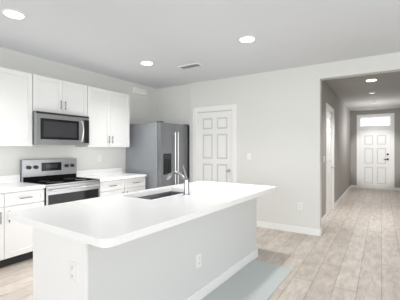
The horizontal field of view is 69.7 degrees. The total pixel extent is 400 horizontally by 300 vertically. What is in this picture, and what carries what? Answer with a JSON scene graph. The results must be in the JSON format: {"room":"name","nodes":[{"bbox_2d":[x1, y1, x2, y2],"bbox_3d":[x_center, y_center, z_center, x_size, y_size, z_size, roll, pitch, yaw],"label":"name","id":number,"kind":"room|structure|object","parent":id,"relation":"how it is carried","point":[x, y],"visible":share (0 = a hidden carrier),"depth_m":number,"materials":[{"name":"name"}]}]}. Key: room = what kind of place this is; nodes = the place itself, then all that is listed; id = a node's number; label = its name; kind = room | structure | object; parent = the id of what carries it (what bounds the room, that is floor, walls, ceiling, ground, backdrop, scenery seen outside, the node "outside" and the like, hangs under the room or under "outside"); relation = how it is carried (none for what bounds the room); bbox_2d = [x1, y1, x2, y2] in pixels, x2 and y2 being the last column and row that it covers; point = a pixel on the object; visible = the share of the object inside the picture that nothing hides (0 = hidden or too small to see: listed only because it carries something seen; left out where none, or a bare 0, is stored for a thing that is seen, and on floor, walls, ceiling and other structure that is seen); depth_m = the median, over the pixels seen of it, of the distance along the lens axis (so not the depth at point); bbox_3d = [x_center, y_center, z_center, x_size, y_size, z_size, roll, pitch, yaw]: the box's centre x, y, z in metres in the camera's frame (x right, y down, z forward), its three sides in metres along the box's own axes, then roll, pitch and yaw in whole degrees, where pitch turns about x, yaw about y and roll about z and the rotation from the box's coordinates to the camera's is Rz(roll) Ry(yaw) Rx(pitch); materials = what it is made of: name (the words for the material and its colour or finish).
{"room":"kitchen","nodes":[
{"label":"kitchen","id":0,"kind":"room"},
{"bbox_2d":[0,174,19,181],"bbox_3d":[-2.956,0.407,3.418,0.020,0.104,1.521,0,0,32],"label":"backsplash","id":1,"kind":"structure","parent":0,"relation":"attached to","point":[7,178],"depth_m":3.95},
{"bbox_2d":[0,47,155,175],"bbox_3d":[-3.292,0.010,3.027,0.120,2.780,8.600,0,0,32],"label":"wall","id":2,"kind":"structure","parent":0,"point":[142,109],"depth_m":4.85,"materials":[{"name":"white paint"}]},
{"bbox_2d":[0,67,31,146],"bbox_3d":[-2.663,-0.535,3.566,0.364,0.990,0.983,0,0,32],"label":"upper cabinet","id":3,"kind":"object","parent":2,"relation":"attached to","point":[15,108],"visible":1,"depth_m":3.73,"materials":[{"name":"white wood"}]},
{"bbox_2d":[32,74,86,115],"bbox_3d":[-2.169,-0.777,4.347,0.364,0.505,0.856,0,0,32],"label":"upper cabinet","id":4,"kind":"object","parent":2,"relation":"attached to","point":[52,95],"visible":0.67,"depth_m":4.21,"materials":[{"name":"white wood"}]},
{"bbox_2d":[32,111,88,144],"bbox_3d":[-2.120,-0.294,4.298,0.498,0.448,0.826,0,0,32],"label":"microwave","id":5,"kind":"object","parent":4,"relation":"attached to","point":[49,128],"visible":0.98,"depth_m":4.12,"materials":[{"name":"silver metal"}]},
{"bbox_2d":[75,86,128,146],"bbox_3d":[-1.694,-0.535,5.098,0.364,0.990,0.913,0,0,32],"label":"upper cabinet","id":6,"kind":"object","parent":2,"relation":"attached to","point":[108,113],"visible":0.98,"depth_m":4.97,"materials":[{"name":"white wood"}]},
{"bbox_2d":[133,87,146,95],"bbox_3d":[-1.266,-1.220,6.065,0.058,0.130,0.340,0,0,32],"label":"door chime","id":7,"kind":"object","parent":2,"relation":"attached to","point":[139,91],"visible":1,"depth_m":6.03,"materials":[{"name":"white plastic"}]},
{"bbox_2d":[156,84,189,182],"bbox_3d":[-0.566,0.010,6.332,0.955,2.780,0.100,0,0,32],"label":"wall","id":8,"kind":"structure","parent":0,"point":[173,105],"depth_m":6.27,"materials":[{"name":"white paint"}]},
{"bbox_2d":[0,188,399,299],"bbox_3d":[2.140,1.430,3.628,8.660,0.060,15.420,0,0,32],"label":"floor","id":9,"kind":"structure","parent":0,"point":[352,252],"depth_m":3.72,"materials":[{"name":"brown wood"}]},
{"bbox_2d":[0,186,44,267],"bbox_3d":[-2.571,0.950,3.450,0.637,0.899,1.056,0,0,32],"label":"base cabinet","id":10,"kind":"object","parent":9,"relation":"on","point":[16,242],"depth_m":3.46,"materials":[{"name":"white wood"}]},
{"bbox_2d":[0,182,43,193],"bbox_3d":[-2.685,0.479,3.247,0.660,0.040,1.521,0,0,32],"label":"countertop","id":11,"kind":"structure","parent":10,"relation":"on","point":[5,187],"depth_m":3.59,"materials":[{"name":"white stone"}]},
{"bbox_2d":[20,158,99,205],"bbox_3d":[-2.021,0.775,4.235,0.727,1.250,0.850,0,0,32],"label":"range","id":12,"kind":"object","parent":9,"relation":"on","point":[60,180],"visible":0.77,"depth_m":4.19,"materials":[{"name":"silver metal"}]},
{"bbox_2d":[77,167,145,196],"bbox_3d":[-1.540,0.877,5.049,0.670,1.045,1.031,0,0,32],"label":"base cabinet","id":13,"kind":"object","parent":9,"relation":"on","point":[113,181],"visible":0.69,"depth_m":4.93,"materials":[{"name":"white wood"}]},
{"bbox_2d":[33,190,257,299],"bbox_3d":[-0.297,0.964,2.945,0.924,0.871,2.546,0,0,32],"label":"kitchen island","id":14,"kind":"object","parent":9,"relation":"on","point":[187,240],"depth_m":2.20,"materials":[{"name":"white paint"}]},
{"bbox_2d":[68,260,76,283],"bbox_3d":[-0.776,0.745,1.749,0.076,0.120,0.011,0,0,32],"label":"outlet","id":15,"kind":"object","parent":14,"relation":"attached to","point":[72,264],"depth_m":1.75,"materials":[{"name":"white plastic"}]},
{"bbox_2d":[7,190,250,249],"bbox_3d":[-0.485,0.504,2.600,1.261,0.048,1.844,0,0,32],"label":"island countertop","id":16,"kind":"structure","parent":14,"relation":"on","point":[110,222],"depth_m":2.12,"materials":[{"name":"white stone"}]},
{"bbox_2d":[165,166,189,195],"bbox_3d":[-0.253,0.324,3.104,0.322,0.312,0.092,0,0,32],"label":"faucet","id":17,"kind":"object","parent":16,"relation":"on","point":[186,181],"depth_m":3.03,"materials":[{"name":"silver metal"}]},
{"bbox_2d":[196,252,201,268],"bbox_3d":[-0.011,1.025,2.642,0.011,0.120,0.076,0,0,32],"label":"outlet","id":18,"kind":"object","parent":14,"relation":"attached to","point":[199,254],"depth_m":2.64,"materials":[{"name":"white plastic"}]},
{"bbox_2d":[126,121,188,189],"bbox_3d":[-0.824,0.440,5.866,0.958,1.920,0.935,0,0,32],"label":"refrigerator","id":19,"kind":"object","parent":9,"relation":"on","point":[157,152],"visible":0.6,"depth_m":5.49,"materials":[{"name":"grey metal"}]},
{"bbox_2d":[202,260,291,299],"bbox_3d":[0.265,1.394,2.581,0.569,0.012,2.202,0,0,32],"label":"floor mat","id":20,"kind":"object","parent":9,"relation":"on","point":[256,280],"visible":0.9,"depth_m":2.97,"materials":[{"name":"grey fabric"}]},
{"bbox_2d":[0,0,399,111],"bbox_3d":[2.140,-1.420,3.628,8.660,0.080,15.420,0,0,32],"label":"ceiling","id":21,"kind":"structure","parent":0,"point":[121,39],"depth_m":3.54,"materials":[{"name":"white paint"}]},
{"bbox_2d":[2,9,25,18],"bbox_3d":[-1.895,-1.375,2.925,0.206,0.010,0.206,0,0,32],"label":"recessed light","id":22,"kind":"object","parent":21,"relation":"in","point":[13,14],"visible":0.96,"depth_m":2.92,"materials":[{"name":"white plastic"}]},
{"bbox_2d":[140,61,152,64],"bbox_3d":[-0.848,-1.375,4.582,0.206,0.010,0.206,0,0,32],"label":"recessed light","id":23,"kind":"object","parent":21,"relation":"in","point":[146,63],"visible":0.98,"depth_m":4.58,"materials":[{"name":"white"}]},
{"bbox_2d":[178,63,202,68],"bbox_3d":[-0.162,-1.373,4.740,0.400,0.014,0.160,0,0,32],"label":"ceiling vent","id":24,"kind":"object","parent":21,"relation":"in","point":[193,65],"visible":0.98,"depth_m":4.73,"materials":[{"name":"white plastic"}]},
{"bbox_2d":[239,36,254,42],"bbox_3d":[0.590,-1.375,3.590,0.206,0.010,0.206,0,0,32],"label":"recessed light","id":25,"kind":"object","parent":21,"relation":"in","point":[245,39],"visible":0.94,"depth_m":3.58,"materials":[{"name":"white"}]},
{"bbox_2d":[190,52,399,229],"bbox_3d":[3.030,0.010,4.030,7.585,2.780,0.150,0,0,32],"label":"wall","id":26,"kind":"structure","parent":0,"point":[279,125],"depth_m":4.95,"materials":[{"name":"white paint"}]},
{"bbox_2d":[198,110,231,182],"bbox_3d":[0.278,0.322,5.685,0.784,2.140,0.112,0,0,32],"label":"pantry door","id":27,"kind":"structure","parent":26,"relation":"in","point":[214,146],"depth_m":5.69,"materials":[{"name":"white wood"}]},
{"bbox_2d":[193,104,236,182],"bbox_3d":[0.318,0.270,5.744,1.000,2.260,0.186,0,0,32],"label":"door frame","id":28,"kind":"structure","parent":26,"relation":"attached to","point":[217,108],"depth_m":5.62,"materials":[{"name":"white wood"}]},
{"bbox_2d":[322,80,350,216],"bbox_3d":[3.708,0.010,7.652,0.230,2.780,6.701,0,0,32],"label":"wall","id":29,"kind":"structure","parent":0,"point":[342,144],"depth_m":7.51,"materials":[{"name":"grey paint"}]},
{"bbox_2d":[257,185,399,235],"bbox_3d":[2.158,1.347,3.545,8.540,0.105,15.300,0,0,32],"label":"baseboard","id":30,"kind":"structure","parent":29,"relation":"attached to","point":[301,230],"depth_m":4.97,"materials":[{"name":"white wood"}]},
{"bbox_2d":[326,103,333,218],"bbox_3d":[2.780,0.230,6.287,0.156,2.340,1.120,0,0,32],"label":"door frame","id":31,"kind":"structure","parent":29,"relation":"attached to","point":[329,108],"depth_m":6.64,"materials":[{"name":"white wood"}]},
{"bbox_2d":[327,111,334,214],"bbox_3d":[2.827,0.282,6.258,0.112,2.220,0.898,0,0,32],"label":"door","id":32,"kind":"structure","parent":29,"relation":"in","point":[329,162],"depth_m":6.37,"materials":[{"name":"white wood"}]},
{"bbox_2d":[351,109,399,190],"bbox_3d":[6.177,0.010,10.126,1.760,2.780,0.120,0,0,32],"label":"wall","id":33,"kind":"structure","parent":0,"point":[396,112],"depth_m":10.01,"materials":[{"name":"grey paint"}]},
{"bbox_2d":[360,129,389,189],"bbox_3d":[6.157,0.350,10.095,0.904,2.080,0.105,0,0,32],"label":"entry door","id":34,"kind":"structure","parent":33,"relation":"in","point":[374,159],"depth_m":10.09,"materials":[{"name":"white wood"}]},
{"bbox_2d":[360,117,390,126],"bbox_3d":[6.179,-0.975,10.131,0.908,0.308,0.040,0,0,32],"label":"window","id":35,"kind":"structure","parent":33,"relation":"in","point":[379,121],"depth_m":10.11,"materials":[{"name":"white glass"}]},
{"bbox_2d":[357,113,393,190],"bbox_3d":[6.172,0.080,10.119,1.130,2.640,0.138,0,0,32],"label":"door frame","id":36,"kind":"structure","parent":33,"relation":"attached to","point":[390,127],"depth_m":9.98,"materials":[{"name":"white wood"}]}
]}

